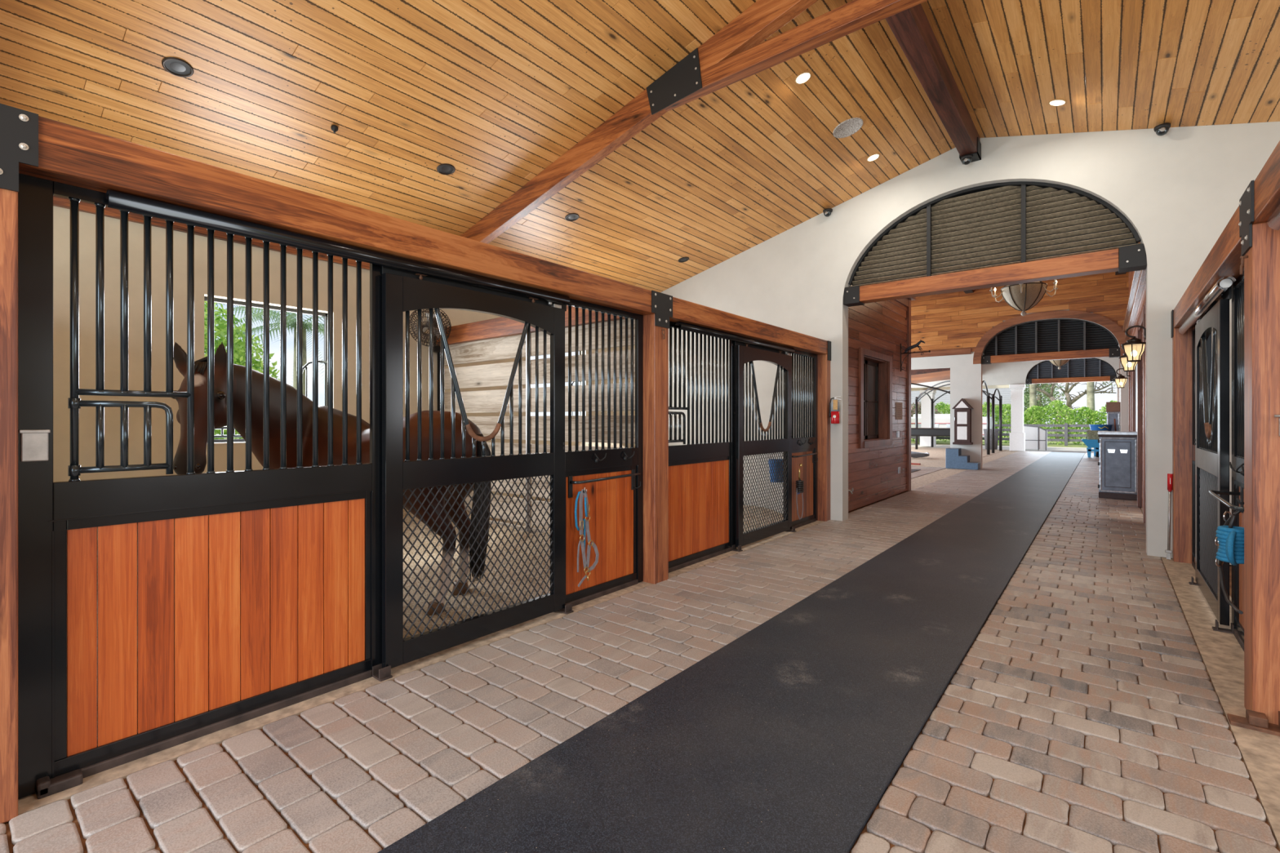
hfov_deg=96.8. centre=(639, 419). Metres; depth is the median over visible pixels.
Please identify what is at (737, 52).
ceiling beam
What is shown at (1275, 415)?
latch plate
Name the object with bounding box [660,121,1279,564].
wall
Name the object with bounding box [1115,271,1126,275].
bracket
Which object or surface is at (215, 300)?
window
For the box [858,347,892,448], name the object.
window
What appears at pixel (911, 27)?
ridge beam
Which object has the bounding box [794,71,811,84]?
recessed light
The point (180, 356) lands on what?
horse
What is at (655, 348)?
wooden post
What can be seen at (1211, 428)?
door
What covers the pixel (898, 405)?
paper notice
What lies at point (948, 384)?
pipe
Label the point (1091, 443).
tub
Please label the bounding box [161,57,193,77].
recessed light
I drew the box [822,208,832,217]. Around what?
dome camera
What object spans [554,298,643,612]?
panel
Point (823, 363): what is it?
wooden post
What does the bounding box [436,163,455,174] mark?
recessed light
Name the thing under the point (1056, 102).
recessed light
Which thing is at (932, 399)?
post
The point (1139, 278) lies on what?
trim
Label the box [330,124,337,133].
sprinkler head
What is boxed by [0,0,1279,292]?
ceiling
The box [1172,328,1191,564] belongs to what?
wooden post
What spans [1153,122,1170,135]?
dome camera
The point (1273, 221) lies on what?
door track
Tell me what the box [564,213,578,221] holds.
recessed light
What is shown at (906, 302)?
trim
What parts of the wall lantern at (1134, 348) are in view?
lamp shade, scroll arm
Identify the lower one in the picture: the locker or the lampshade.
the locker
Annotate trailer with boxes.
[911,413,991,437]
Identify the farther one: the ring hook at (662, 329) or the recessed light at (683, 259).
the recessed light at (683, 259)
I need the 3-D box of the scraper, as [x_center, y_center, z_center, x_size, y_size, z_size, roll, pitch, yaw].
[5.233,0.954,5.626,0.093,0.840,0.052,0,0,-41]
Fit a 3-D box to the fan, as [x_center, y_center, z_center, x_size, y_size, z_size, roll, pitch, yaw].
[-2.397,-1.066,6.481,0.454,0.456,0.430,0,0,-37]
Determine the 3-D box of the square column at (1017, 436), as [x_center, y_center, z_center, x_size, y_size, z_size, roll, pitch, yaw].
[16.731,-0.101,25.213,0.560,2.950,0.500,0,0,39]
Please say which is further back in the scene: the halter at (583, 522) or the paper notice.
the paper notice
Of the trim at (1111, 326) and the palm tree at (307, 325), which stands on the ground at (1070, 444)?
the palm tree at (307, 325)
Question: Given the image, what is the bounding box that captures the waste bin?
[983,429,999,449]
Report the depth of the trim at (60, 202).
5.10 m
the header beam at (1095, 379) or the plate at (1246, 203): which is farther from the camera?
the header beam at (1095, 379)
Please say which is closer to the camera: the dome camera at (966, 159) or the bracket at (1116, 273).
the dome camera at (966, 159)
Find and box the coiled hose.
[911,451,929,457]
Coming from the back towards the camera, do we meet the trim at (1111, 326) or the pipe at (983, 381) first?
the pipe at (983, 381)
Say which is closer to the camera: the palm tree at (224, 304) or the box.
the palm tree at (224, 304)
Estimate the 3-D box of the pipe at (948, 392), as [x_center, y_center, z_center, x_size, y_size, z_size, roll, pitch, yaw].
[9.001,-1.137,21.444,5.260,0.673,0.056,0,0,33]
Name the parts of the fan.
motor and arm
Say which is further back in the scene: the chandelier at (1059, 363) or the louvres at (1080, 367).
the louvres at (1080, 367)
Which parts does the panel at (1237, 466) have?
frame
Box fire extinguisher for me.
[829,395,841,423]
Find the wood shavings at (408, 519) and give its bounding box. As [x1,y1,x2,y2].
[403,507,550,638]
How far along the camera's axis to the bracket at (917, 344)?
10.49 m
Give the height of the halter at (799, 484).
0.708 m
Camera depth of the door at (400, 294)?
3.39 m
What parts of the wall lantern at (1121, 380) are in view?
lamp shade, scroll arm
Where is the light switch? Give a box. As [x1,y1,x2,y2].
[896,431,899,437]
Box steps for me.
[945,448,980,470]
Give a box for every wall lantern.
[1113,368,1129,388]
[1118,342,1137,371]
[1120,325,1146,362]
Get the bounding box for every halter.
[574,487,599,586]
[795,463,804,519]
[1214,497,1244,614]
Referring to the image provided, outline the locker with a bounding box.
[1106,412,1119,431]
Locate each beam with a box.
[18,115,827,355]
[435,305,625,346]
[843,243,1146,306]
[885,3,979,156]
[911,368,950,375]
[981,347,1120,364]
[1025,375,1116,384]
[1173,140,1279,328]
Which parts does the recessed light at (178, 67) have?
bulb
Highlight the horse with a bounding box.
[171,342,491,615]
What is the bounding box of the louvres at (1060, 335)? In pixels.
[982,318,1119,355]
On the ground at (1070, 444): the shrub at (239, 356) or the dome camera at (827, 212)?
the shrub at (239, 356)
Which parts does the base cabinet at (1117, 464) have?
cup pull, cup pull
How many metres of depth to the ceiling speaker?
6.04 m
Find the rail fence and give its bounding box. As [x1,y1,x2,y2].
[911,422,1090,445]
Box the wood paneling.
[911,271,1128,352]
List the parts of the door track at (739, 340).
plate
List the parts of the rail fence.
rail, rail, rail, rail, fence post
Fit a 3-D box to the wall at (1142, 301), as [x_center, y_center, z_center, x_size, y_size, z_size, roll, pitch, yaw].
[12.362,-1.426,14.403,0.012,5.594,22.044,0,0,39]
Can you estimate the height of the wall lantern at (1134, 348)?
0.410 m
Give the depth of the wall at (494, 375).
5.87 m
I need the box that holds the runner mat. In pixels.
[377,451,1084,852]
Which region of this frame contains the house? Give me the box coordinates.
[911,386,1026,433]
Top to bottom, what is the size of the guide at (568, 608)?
0.067 m
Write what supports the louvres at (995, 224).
attached to the wall at (1179, 189)
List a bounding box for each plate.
[0,103,38,191]
[651,290,672,328]
[827,340,831,360]
[1171,309,1173,337]
[1238,180,1253,256]
[1274,414,1279,436]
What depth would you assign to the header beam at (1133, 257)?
6.57 m
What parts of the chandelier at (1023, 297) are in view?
arm, arm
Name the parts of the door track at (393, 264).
plate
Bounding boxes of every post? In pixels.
[0,188,17,823]
[643,313,668,584]
[817,354,830,521]
[915,396,917,448]
[931,398,933,447]
[986,392,990,454]
[991,394,995,453]
[999,395,1002,450]
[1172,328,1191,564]
[1226,222,1279,736]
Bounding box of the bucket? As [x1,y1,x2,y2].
[768,453,783,482]
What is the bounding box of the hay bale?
[1086,430,1107,439]
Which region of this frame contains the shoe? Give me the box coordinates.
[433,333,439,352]
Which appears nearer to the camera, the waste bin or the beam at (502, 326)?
the beam at (502, 326)
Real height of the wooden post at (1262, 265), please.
2.278 m
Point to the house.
(1005, 393)
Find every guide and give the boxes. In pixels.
[372,663,392,681]
[558,603,573,614]
[732,544,742,551]
[786,526,795,532]
[1188,576,1198,586]
[1212,619,1233,634]
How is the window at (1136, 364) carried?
in the wall at (1142, 301)
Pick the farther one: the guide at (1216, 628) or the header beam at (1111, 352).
the header beam at (1111, 352)
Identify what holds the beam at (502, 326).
on the wall at (494, 375)
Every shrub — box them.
[204,301,279,439]
[911,401,941,440]
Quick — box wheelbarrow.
[1080,439,1099,457]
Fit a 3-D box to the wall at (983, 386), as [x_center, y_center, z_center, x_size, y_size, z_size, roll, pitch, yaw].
[15.990,-1.876,29.680,6.200,0.600,0.200,0,0,39]
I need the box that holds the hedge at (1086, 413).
[911,399,1116,444]
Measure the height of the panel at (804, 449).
2.285 m
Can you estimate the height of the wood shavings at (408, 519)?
0.521 m
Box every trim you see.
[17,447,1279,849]
[53,195,369,270]
[894,297,915,490]
[911,310,1128,364]
[1122,242,1146,339]
[1128,299,1146,528]
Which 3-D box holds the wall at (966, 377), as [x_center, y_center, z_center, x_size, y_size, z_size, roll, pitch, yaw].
[8.325,-1.501,17.101,10.250,5.750,0.220,0,0,39]
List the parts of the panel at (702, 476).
cross rail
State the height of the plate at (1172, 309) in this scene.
0.262 m
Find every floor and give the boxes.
[0,443,1279,852]
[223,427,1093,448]
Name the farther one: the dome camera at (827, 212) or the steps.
the steps
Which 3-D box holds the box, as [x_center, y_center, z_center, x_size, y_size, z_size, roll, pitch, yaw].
[18.248,-0.496,21.945,0.405,0.380,0.760,0,0,39]
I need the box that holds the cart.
[1023,425,1047,450]
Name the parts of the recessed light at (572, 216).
bulb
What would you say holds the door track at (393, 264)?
attached to the header beam at (68, 154)
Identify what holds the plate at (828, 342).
attached to the header beam at (68, 154)
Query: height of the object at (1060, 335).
0.873 m
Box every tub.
[1080,439,1099,448]
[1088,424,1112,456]
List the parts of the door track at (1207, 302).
plate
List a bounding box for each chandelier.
[989,279,1057,315]
[1048,359,1070,369]
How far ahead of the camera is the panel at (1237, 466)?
3.60 m
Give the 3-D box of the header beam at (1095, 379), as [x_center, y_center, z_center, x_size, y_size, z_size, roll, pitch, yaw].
[18.167,-1.685,24.047,3.076,0.227,0.224,0,0,39]
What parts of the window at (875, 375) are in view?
sash, sash, pane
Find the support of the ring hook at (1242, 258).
attached to the wooden post at (1262, 265)
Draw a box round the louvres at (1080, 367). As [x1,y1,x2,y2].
[1026,357,1116,378]
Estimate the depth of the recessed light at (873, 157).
6.72 m
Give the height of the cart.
1.136 m
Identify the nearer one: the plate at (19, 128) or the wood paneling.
the plate at (19, 128)
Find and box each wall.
[53,205,635,519]
[437,318,635,533]
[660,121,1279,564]
[848,284,906,511]
[911,272,1128,469]
[911,344,1119,401]
[911,384,1008,391]
[1119,242,1146,508]
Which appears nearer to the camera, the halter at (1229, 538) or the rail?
the halter at (1229, 538)
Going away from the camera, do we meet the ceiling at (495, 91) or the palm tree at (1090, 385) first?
the ceiling at (495, 91)
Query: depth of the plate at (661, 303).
4.82 m
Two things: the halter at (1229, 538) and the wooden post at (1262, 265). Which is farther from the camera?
the halter at (1229, 538)
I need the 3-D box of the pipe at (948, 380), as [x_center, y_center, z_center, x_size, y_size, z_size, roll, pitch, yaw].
[13.352,-1.304,24.539,0.056,0.800,4.267,0,0,-11]
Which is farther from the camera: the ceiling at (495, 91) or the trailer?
the trailer
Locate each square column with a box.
[920,389,936,446]
[1008,383,1025,451]
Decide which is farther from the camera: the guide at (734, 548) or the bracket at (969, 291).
the bracket at (969, 291)
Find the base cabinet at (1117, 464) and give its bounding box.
[1097,431,1137,500]
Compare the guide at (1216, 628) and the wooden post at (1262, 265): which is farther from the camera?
the guide at (1216, 628)
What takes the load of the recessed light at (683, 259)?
in the ceiling at (495, 91)
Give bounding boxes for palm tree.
[204,303,270,339]
[206,302,324,395]
[1029,383,1037,424]
[1085,382,1095,438]
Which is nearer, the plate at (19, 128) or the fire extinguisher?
the plate at (19, 128)
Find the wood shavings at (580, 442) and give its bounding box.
[489,441,783,532]
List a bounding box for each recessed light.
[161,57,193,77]
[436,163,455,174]
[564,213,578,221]
[678,257,688,262]
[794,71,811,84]
[866,153,879,161]
[1048,98,1066,106]
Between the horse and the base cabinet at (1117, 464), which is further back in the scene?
the base cabinet at (1117, 464)
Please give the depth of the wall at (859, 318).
9.59 m
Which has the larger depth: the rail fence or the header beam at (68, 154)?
the rail fence
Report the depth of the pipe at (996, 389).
24.66 m
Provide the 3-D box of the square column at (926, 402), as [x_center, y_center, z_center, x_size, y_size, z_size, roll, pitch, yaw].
[15.193,-0.101,30.008,0.670,2.950,0.620,0,0,39]
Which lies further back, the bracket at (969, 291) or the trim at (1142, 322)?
the bracket at (969, 291)
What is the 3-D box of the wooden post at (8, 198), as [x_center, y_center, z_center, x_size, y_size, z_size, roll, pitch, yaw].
[-2.297,0.245,1.962,0.200,2.278,0.195,0,0,39]
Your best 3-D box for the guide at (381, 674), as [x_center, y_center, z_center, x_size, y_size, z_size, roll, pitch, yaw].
[-1.381,1.353,3.047,0.095,0.067,0.065,0,0,39]
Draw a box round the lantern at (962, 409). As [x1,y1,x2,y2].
[951,398,973,444]
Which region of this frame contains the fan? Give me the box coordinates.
[409,309,451,346]
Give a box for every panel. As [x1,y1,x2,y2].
[17,173,382,799]
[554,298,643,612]
[668,320,736,573]
[783,349,817,531]
[1191,317,1211,569]
[1208,271,1244,651]
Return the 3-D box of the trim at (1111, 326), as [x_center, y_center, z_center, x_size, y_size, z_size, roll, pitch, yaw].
[8.140,-2.213,17.075,9.995,1.275,0.055,0,0,39]
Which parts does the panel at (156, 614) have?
cross rail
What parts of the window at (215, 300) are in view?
sill, rail, rail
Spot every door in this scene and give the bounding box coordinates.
[382,272,564,668]
[735,343,791,546]
[1195,293,1229,626]
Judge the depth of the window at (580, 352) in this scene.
8.98 m
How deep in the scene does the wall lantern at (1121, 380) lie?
11.72 m
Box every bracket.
[900,339,930,371]
[959,137,981,164]
[963,289,974,293]
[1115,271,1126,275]
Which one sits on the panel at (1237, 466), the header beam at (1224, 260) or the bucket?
the header beam at (1224, 260)
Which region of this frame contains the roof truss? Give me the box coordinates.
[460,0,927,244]
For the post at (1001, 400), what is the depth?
25.14 m
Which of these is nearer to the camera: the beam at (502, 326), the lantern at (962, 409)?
the beam at (502, 326)
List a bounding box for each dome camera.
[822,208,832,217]
[960,154,973,164]
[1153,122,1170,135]
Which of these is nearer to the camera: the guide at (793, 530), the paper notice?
the guide at (793, 530)
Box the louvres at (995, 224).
[848,181,1141,286]
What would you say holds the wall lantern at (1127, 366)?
attached to the wall at (1142, 301)
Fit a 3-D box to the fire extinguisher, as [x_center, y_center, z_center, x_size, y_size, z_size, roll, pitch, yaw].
[2.664,-0.137,7.675,0.164,0.371,0.152,0,0,-29]
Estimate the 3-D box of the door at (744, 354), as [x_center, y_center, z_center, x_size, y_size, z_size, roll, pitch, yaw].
[1.442,0.236,6.513,0.050,2.215,1.310,0,0,39]
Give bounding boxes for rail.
[911,427,950,436]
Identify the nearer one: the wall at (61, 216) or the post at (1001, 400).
the wall at (61, 216)
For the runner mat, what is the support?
on the floor at (727, 598)
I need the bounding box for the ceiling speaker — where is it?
[832,117,862,137]
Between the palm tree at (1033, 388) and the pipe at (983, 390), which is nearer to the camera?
the pipe at (983, 390)
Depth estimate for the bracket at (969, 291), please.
15.78 m
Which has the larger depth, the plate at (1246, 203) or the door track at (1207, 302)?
the door track at (1207, 302)
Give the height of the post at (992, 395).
2.455 m
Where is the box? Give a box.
[1106,401,1119,412]
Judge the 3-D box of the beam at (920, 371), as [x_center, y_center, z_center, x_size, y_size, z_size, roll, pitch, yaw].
[9.541,-1.706,21.907,5.850,0.720,0.200,0,0,39]
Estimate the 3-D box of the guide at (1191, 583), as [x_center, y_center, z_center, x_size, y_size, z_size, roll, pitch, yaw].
[4.657,1.353,4.754,0.095,0.067,0.065,0,0,39]
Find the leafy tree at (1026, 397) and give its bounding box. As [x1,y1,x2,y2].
[1023,382,1066,424]
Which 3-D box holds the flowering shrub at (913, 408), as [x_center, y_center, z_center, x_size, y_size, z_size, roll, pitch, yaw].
[17.793,0.100,35.953,2.479,2.549,1.616,0,0,39]
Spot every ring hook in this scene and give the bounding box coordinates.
[662,328,665,339]
[1240,255,1248,275]
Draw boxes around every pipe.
[911,382,950,393]
[916,380,986,399]
[916,383,991,401]
[932,390,999,403]
[982,380,989,397]
[993,388,1000,399]
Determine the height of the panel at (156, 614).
2.285 m
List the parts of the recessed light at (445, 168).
bulb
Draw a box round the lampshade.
[1001,283,1046,310]
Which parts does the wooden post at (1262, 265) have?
post foot bracket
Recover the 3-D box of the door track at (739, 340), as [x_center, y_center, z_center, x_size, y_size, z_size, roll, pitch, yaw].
[1.118,-0.842,6.103,0.088,0.101,2.464,0,0,39]
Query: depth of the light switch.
10.44 m
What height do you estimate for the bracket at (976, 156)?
0.185 m
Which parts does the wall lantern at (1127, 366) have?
lamp shade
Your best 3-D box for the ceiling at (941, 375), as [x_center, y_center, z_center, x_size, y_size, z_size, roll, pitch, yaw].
[11.577,-1.901,24.517,5.900,0.650,15.380,0,0,39]
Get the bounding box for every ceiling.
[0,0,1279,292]
[911,370,950,388]
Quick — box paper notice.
[895,402,902,419]
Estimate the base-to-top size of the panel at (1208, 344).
2.285 m
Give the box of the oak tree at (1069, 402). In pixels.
[1025,381,1116,439]
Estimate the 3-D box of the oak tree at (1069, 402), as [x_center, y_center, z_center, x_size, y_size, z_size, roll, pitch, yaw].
[30.327,-2.726,39.653,10.024,8.272,4.366,0,0,39]
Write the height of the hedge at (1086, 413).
2.697 m
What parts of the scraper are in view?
steel blade, red handle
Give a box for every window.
[204,296,327,444]
[571,351,582,415]
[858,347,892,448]
[1135,364,1137,431]
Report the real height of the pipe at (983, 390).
0.750 m
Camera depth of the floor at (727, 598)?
2.55 m
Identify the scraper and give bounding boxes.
[1164,473,1173,559]
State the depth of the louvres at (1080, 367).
23.97 m
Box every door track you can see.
[105,189,569,311]
[675,321,795,354]
[1178,275,1235,334]
[1267,204,1279,230]
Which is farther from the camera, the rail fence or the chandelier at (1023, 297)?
the rail fence
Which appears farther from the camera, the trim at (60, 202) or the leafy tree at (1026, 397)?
the leafy tree at (1026, 397)
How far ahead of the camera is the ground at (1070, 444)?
33.73 m

